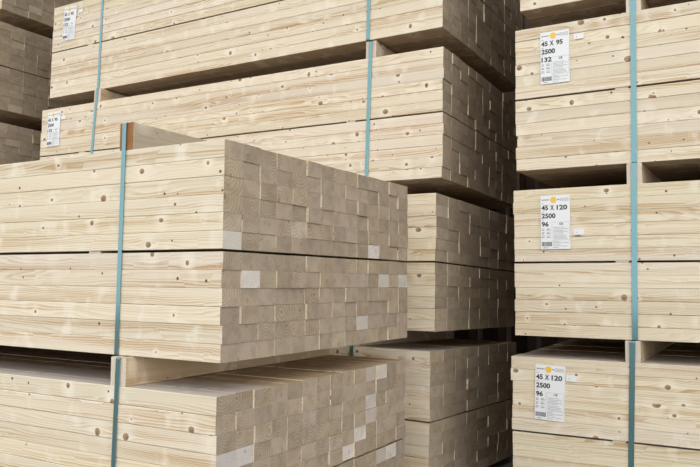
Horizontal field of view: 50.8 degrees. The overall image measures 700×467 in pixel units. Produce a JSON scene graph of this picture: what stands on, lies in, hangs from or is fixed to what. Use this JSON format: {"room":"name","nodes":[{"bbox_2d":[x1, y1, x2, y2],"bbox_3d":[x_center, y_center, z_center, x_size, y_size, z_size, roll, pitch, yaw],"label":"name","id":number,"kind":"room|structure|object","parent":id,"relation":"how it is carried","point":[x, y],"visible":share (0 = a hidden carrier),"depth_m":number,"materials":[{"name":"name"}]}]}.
{"room":"lumber warehouse","nodes":[
{"label":"lumber warehouse","id":0,"kind":"room"},
{"bbox_2d":[488,455,512,466],"bbox_3d":[-2.366,0.844,-1.867,32.000,0.200,21.000,-2,-4,30],"label":"floor","id":1,"kind":"structure","parent":0,"point":[507,462],"depth_m":3.56,"materials":[{"name":"concrete"}]},
{"bbox_2d":[0,345,404,466],"bbox_3d":[-1.145,0.710,2.785,2.510,0.674,1.030,-2,-4,30],"label":"pack","id":2,"kind":"object","parent":1,"relation":"on","point":[59,408],"visible":0.94,"depth_m":2.02,"materials":[{"name":"brown wood"}]},
{"bbox_2d":[0,122,407,362],"bbox_3d":[-1.129,0.065,2.862,2.511,0.621,1.030,-2,-4,30],"label":"pack","id":3,"kind":"object","parent":2,"relation":"on","point":[167,244],"visible":1,"depth_m":2.02,"materials":[{"name":"brown wood"}]},
{"bbox_2d":[332,330,516,466],"bbox_3d":[-0.491,0.782,3.918,2.508,0.655,0.967,-2,-6,32],"label":"pack","id":4,"kind":"object","parent":1,"relation":"on","point":[458,400],"visible":0.32,"depth_m":3.10,"materials":[{"name":"brown wood"}]},
{"bbox_2d":[392,193,514,331],"bbox_3d":[-0.491,0.144,3.947,2.510,0.621,0.967,-2,-6,31],"label":"pack","id":5,"kind":"object","parent":4,"relation":"on","point":[460,254],"visible":0.3,"depth_m":3.08,"materials":[{"name":"brown wood"}]},
{"bbox_2d":[40,40,518,208],"bbox_3d":[-0.444,-0.463,4.085,2.509,0.621,1.053,-2,-6,30],"label":"pack","id":6,"kind":"object","parent":5,"relation":"on","point":[423,121],"visible":0.71,"depth_m":3.33,"materials":[{"name":"brown wood"}]},
{"bbox_2d":[50,0,522,104],"bbox_3d":[-0.415,-1.086,4.152,2.509,0.621,1.053,-2,-6,31],"label":"pack","id":7,"kind":"object","parent":6,"relation":"on","point":[128,48],"visible":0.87,"depth_m":3.67,"materials":[{"name":"brown wood"}]},
{"bbox_2d":[511,339,699,466],"bbox_3d":[1.926,0.713,2.529,2.510,0.674,0.968,-2,-4,30],"label":"pack","id":8,"kind":"object","parent":1,"relation":"on","point":[577,403],"visible":0.99,"depth_m":2.60,"materials":[{"name":"brown wood"}]},
{"bbox_2d":[547,398,562,418],"bbox_3d":[0.739,0.633,2.659,0.058,0.076,0.001,0,-3,30],"label":"print","id":9,"kind":"object","parent":8,"relation":"on","point":[551,398],"depth_m":2.66},
{"bbox_2d":[513,162,699,342],"bbox_3d":[1.944,0.066,2.582,2.509,0.621,0.968,-2,-4,30],"label":"pack","id":10,"kind":"object","parent":8,"relation":"on","point":[619,262],"visible":1,"depth_m":2.62,"materials":[{"name":"brown wood"}]},
{"bbox_2d":[553,227,568,247],"bbox_3d":[0.773,0.014,2.702,0.058,0.076,0.001,-2,-4,30],"label":"print","id":11,"kind":"object","parent":10,"relation":"on","point":[553,227],"depth_m":2.70},
{"bbox_2d":[515,0,699,187],"bbox_3d":[1.980,-0.551,2.662,2.510,0.621,1.053,-2,-4,30],"label":"pack","id":12,"kind":"object","parent":10,"relation":"on","point":[595,97],"visible":0.99,"depth_m":2.67,"materials":[{"name":"brown wood"}]},
{"bbox_2d":[553,60,566,81],"bbox_3d":[0.784,-0.607,2.749,0.058,0.076,0.001,-2,-4,30],"label":"print","id":13,"kind":"object","parent":12,"relation":"on","point":[559,66],"depth_m":2.75,"materials":[{"name":"grey"}]},
{"bbox_2d":[520,0,696,27],"bbox_3d":[2.004,-1.173,2.696,2.509,0.621,1.052,-2,-4,30],"label":"pack","id":14,"kind":"object","parent":12,"relation":"on","point":[540,13],"visible":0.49,"depth_m":2.83,"materials":[{"name":"brown wood"}]},
{"bbox_3d":[-3.019,0.877,5.478,2.511,0.666,1.052,-2,-5,30],"label":"pack","id":15,"kind":"object","parent":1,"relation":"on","visible":0},
{"bbox_3d":[-3.015,0.234,5.520,2.510,0.621,1.052,-2,-5,30],"label":"pack","id":16,"kind":"object","parent":15,"relation":"on","visible":0},
{"bbox_2d":[0,122,41,164],"bbox_3d":[-3.012,-0.387,5.559,2.511,0.621,1.052,-2,-5,30],"label":"pack","id":17,"kind":"object","parent":16,"relation":"on","point":[18,144],"visible":0.12,"depth_m":4.65,"materials":[{"name":"brown wood"}]},
{"bbox_2d":[0,21,74,130],"bbox_3d":[-2.987,-1.008,5.598,2.510,0.621,1.052,-2,-5,30],"label":"pack","id":18,"kind":"object","parent":17,"relation":"on","point":[25,56],"visible":0.3,"depth_m":4.71,"materials":[{"name":"brown wood"}]},
{"bbox_2d":[0,0,82,38],"bbox_3d":[-2.969,-1.629,5.638,2.511,0.621,1.052,-2,-5,30],"label":"pack","id":19,"kind":"object","parent":18,"relation":"on","point":[35,16],"visible":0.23,"depth_m":4.79,"materials":[{"name":"brown wood"}]},
{"bbox_2d":[451,14,699,353],"bbox_3d":[1.621,-0.943,5.041,16.170,4.300,0.185,-2,-4,30],"label":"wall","id":20,"kind":"structure","parent":0,"point":[524,344],"depth_m":5.14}
]}

